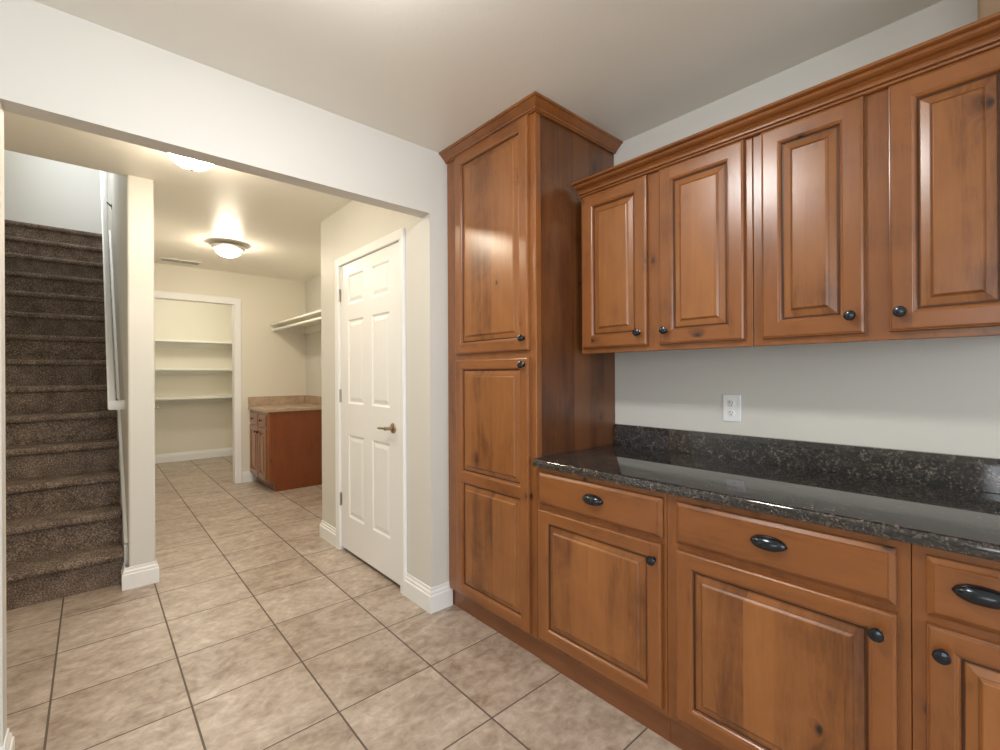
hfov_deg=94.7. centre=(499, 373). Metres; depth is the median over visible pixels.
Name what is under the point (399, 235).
door frame
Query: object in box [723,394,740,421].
power outlet
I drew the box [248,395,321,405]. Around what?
backsplash
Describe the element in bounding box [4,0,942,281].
ceiling
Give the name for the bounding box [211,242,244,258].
ceiling light
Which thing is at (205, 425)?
wall
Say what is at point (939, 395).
wall
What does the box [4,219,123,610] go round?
staircase
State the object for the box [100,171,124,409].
handrail
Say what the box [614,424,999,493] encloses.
backsplash
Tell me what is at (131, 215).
wall
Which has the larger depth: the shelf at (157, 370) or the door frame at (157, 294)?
the shelf at (157, 370)
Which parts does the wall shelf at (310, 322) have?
hanging rod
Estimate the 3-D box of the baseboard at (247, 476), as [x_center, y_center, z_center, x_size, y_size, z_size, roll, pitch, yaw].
[-3.049,1.240,5.567,0.113,0.131,0.016,0,0,-42]
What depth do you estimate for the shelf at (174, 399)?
6.93 m
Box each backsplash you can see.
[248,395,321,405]
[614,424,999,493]
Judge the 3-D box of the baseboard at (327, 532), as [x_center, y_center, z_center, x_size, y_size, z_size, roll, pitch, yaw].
[-1.130,1.230,3.737,0.541,0.131,0.332,0,0,-42]
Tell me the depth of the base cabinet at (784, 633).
1.31 m
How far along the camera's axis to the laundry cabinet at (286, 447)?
5.22 m
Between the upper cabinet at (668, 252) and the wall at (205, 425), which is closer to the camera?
the upper cabinet at (668, 252)
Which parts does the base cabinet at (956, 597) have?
knob, drawer, door, cup pull, raised panel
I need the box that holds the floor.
[6,455,681,749]
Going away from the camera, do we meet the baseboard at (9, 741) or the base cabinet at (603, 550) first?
the baseboard at (9, 741)
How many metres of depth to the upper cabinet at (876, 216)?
1.38 m
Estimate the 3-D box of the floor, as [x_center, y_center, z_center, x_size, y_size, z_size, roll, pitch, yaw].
[-2.064,1.350,1.505,5.500,0.100,12.200,0,0,-42]
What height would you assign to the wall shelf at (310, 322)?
0.099 m
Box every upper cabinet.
[581,137,778,353]
[753,46,999,345]
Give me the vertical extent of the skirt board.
2.895 m
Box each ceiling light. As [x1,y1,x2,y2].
[166,152,212,170]
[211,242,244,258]
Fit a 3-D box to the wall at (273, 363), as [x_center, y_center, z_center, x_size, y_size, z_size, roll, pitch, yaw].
[-3.254,0.051,5.475,1.803,2.510,0.110,0,0,-42]
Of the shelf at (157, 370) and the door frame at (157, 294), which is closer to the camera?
the door frame at (157, 294)
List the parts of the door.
panel, panel, panel, panel, panel, panel, lever handle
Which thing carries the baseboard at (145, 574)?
attached to the wall at (131, 215)
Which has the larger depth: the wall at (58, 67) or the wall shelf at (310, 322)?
the wall shelf at (310, 322)
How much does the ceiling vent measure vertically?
0.008 m
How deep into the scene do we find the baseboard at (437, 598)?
2.54 m
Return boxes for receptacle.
[728,400,734,406]
[728,409,734,416]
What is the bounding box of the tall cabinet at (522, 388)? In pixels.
[439,91,622,658]
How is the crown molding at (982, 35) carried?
attached to the upper cabinet at (668, 252)
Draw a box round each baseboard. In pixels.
[0,728,14,749]
[121,560,158,590]
[155,447,232,463]
[242,471,252,482]
[319,520,335,546]
[404,573,452,613]
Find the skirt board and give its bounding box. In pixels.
[109,230,127,567]
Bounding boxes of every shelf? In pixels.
[155,339,231,347]
[155,368,231,373]
[155,395,231,402]
[270,310,320,333]
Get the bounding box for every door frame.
[154,290,241,483]
[334,228,406,595]
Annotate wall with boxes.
[0,0,448,746]
[4,150,106,233]
[107,172,155,566]
[154,263,305,480]
[154,299,232,454]
[305,0,999,457]
[321,200,421,581]
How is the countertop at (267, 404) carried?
on the laundry cabinet at (286, 447)
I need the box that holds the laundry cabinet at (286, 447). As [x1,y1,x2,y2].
[250,410,321,491]
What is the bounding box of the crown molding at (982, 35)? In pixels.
[571,11,999,197]
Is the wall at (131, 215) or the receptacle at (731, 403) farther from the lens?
the wall at (131, 215)
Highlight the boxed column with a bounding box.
[978,0,999,19]
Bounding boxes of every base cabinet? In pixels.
[537,467,670,741]
[667,494,912,749]
[912,544,999,749]
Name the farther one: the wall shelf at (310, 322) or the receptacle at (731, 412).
the wall shelf at (310, 322)
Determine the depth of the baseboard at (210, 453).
7.06 m
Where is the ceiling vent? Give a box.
[158,257,201,265]
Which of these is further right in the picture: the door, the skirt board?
the door
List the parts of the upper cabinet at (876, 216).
raised panel, door, knob, knob, door, raised panel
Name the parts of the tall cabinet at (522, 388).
raised panel, raised panel, raised panel, door, door, frame, knob, knob, crown molding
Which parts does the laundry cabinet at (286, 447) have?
door, raised panel, drawer, frame, drawer, raised panel, door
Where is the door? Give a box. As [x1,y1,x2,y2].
[339,242,399,584]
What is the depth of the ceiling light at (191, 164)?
2.41 m
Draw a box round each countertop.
[248,395,321,412]
[533,424,999,561]
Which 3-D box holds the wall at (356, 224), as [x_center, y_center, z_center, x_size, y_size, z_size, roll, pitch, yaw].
[-0.661,0.038,3.364,0.725,2.510,1.488,0,0,-42]
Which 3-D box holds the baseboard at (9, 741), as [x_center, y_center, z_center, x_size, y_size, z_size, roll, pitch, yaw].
[-2.664,1.238,0.527,2.904,0.131,0.124,0,0,-42]
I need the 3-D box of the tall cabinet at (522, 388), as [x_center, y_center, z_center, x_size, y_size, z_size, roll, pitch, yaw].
[0.162,0.035,2.480,0.663,2.509,0.737,0,0,-42]
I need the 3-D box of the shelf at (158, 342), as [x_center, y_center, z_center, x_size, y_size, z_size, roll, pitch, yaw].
[-4.739,-0.454,6.842,1.394,0.091,0.314,0,0,-42]
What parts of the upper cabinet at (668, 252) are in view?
raised panel, door, knob, knob, raised panel, door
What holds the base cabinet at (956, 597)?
on the floor
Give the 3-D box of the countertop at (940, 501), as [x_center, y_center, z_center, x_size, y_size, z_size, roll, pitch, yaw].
[0.991,0.336,1.566,0.639,0.143,1.831,0,0,-42]
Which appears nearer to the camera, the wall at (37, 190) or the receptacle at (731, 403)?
the receptacle at (731, 403)
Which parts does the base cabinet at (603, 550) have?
cup pull, raised panel, door, drawer, knob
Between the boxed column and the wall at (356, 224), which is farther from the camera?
the wall at (356, 224)

